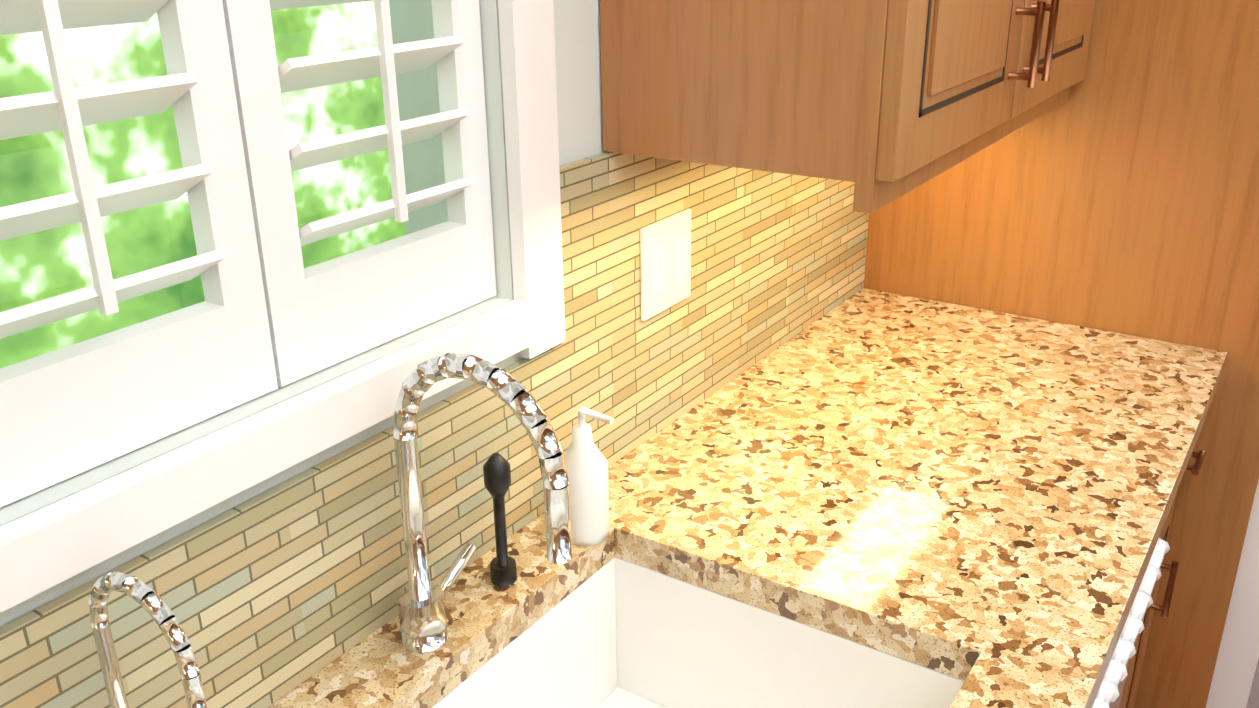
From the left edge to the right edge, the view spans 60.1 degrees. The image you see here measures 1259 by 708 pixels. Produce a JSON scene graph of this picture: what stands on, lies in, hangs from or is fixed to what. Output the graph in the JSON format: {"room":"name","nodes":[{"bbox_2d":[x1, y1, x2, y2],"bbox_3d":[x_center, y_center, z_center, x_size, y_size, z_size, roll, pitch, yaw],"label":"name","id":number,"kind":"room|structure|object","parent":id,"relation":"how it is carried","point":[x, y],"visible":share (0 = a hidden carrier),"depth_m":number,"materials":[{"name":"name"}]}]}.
{"room":"kitchen","nodes":[
{"label":"kitchen","id":0,"kind":"room"},
{"bbox_2d":[0,0,605,626],"bbox_3d":[0.084,-0.259,1.577,0.150,2.420,7.350,13,26,31],"label":"wall","id":1,"kind":"structure","parent":0,"point":[578,62],"depth_m":1.12,"materials":[{"name":"white paint"}]},
{"bbox_2d":[0,0,565,612],"bbox_3d":[-0.323,-0.398,0.786,0.128,1.050,0.720,13,26,31],"label":"window","id":2,"kind":"structure","parent":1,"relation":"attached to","point":[270,314],"depth_m":0.88,"materials":[{"name":"white paint"}]},
{"bbox_2d":[0,152,868,707],"bbox_3d":[-0.293,0.109,0.947,0.010,0.397,2.627,13,26,31],"label":"backsplash","id":3,"kind":"structure","parent":1,"relation":"attached to","point":[276,592],"depth_m":1.16,"materials":[{"name":"tile"}]},
{"bbox_2d":[640,209,690,320],"bbox_3d":[0.048,-0.115,1.396,0.008,0.120,0.116,13,26,31],"label":"outlet","id":4,"kind":"object","parent":3,"relation":"attached to","point":[665,259],"visible":1,"depth_m":1.39,"materials":[{"name":"white plastic"}]},
{"bbox_2d":[600,0,1095,213],"bbox_3d":[0.344,-0.807,1.243,0.403,1.120,0.882,13,26,31],"label":"upper cabinet","id":5,"kind":"object","parent":1,"relation":"attached to","point":[881,103],"visible":1,"depth_m":1.13,"materials":[{"name":"brown wood"}]},
{"bbox_2d":[1246,658,1258,707],"bbox_3d":[2.665,0.938,1.847,8.750,0.060,10.150,13,26,31],"label":"floor","id":6,"kind":"structure","parent":0,"point":[1253,700],"depth_m":2.33,"materials":[{"name":"brown wood"}]},
{"bbox_2d":[864,0,1258,707],"bbox_3d":[0.997,-0.468,2.093,0.753,2.400,1.036,13,26,31],"label":"kitchen cabinet","id":7,"kind":"object","parent":6,"relation":"on","point":[1118,192],"visible":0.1,"depth_m":1.76,"materials":[{"name":"brown wood"}]},
{"bbox_2d":[1120,452,1195,707],"bbox_3d":[0.621,0.409,1.980,0.588,0.868,0.216,13,26,31],"label":"base cabinet","id":8,"kind":"object","parent":6,"relation":"on","point":[1132,679],"depth_m":1.78,"materials":[{"name":"brown wood"}]},
{"bbox_2d":[267,288,1226,707],"bbox_3d":[-0.041,0.467,0.901,0.617,0.237,2.647,13,26,31],"label":"countertop","id":9,"kind":"structure","parent":8,"relation":"on","point":[867,498],"depth_m":1.25,"materials":[{"name":"stone"}]},
{"bbox_2d":[88,353,571,707],"bbox_3d":[-0.184,0.175,0.891,0.202,0.315,0.448,13,26,31],"label":"faucet","id":10,"kind":"object","parent":9,"relation":"on","point":[422,611],"visible":1,"depth_m":0.91,"materials":[{"name":"silver metal"}]},
{"bbox_2d":[564,407,613,545],"bbox_3d":[-0.046,0.132,1.202,0.068,0.159,0.056,13,26,31],"label":"soap bottle","id":11,"kind":"object","parent":9,"relation":"on","point":[586,460],"visible":0.88,"depth_m":1.19,"materials":[{"name":"white plastic"}]},
{"bbox_2d":[1092,537,1169,707],"bbox_3d":[0.414,0.544,1.653,0.592,0.866,0.596,13,26,31],"label":"dishwasher","id":12,"kind":"object","parent":8,"relation":"in","point":[1110,693],"visible":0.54,"depth_m":1.45,"materials":[{"name":"white"}]},
{"bbox_2d":[1206,480,1258,707],"bbox_3d":[1.061,-0.169,2.206,0.768,1.760,0.910,13,26,31],"label":"refrigerator","id":13,"kind":"object","parent":6,"relation":"on","point":[1235,668],"visible":0.1,"depth_m":1.89,"materials":[{"name":"stainless steel"}]},
{"label":"outside","id":14,"kind":"structure","parent":0,"visible":0},
{"bbox_2d":[0,1,405,367],"bbox_3d":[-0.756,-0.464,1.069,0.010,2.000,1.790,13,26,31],"label":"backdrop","id":15,"kind":"structure","parent":14,"point":[30,271],"depth_m":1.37,"materials":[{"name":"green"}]}
]}

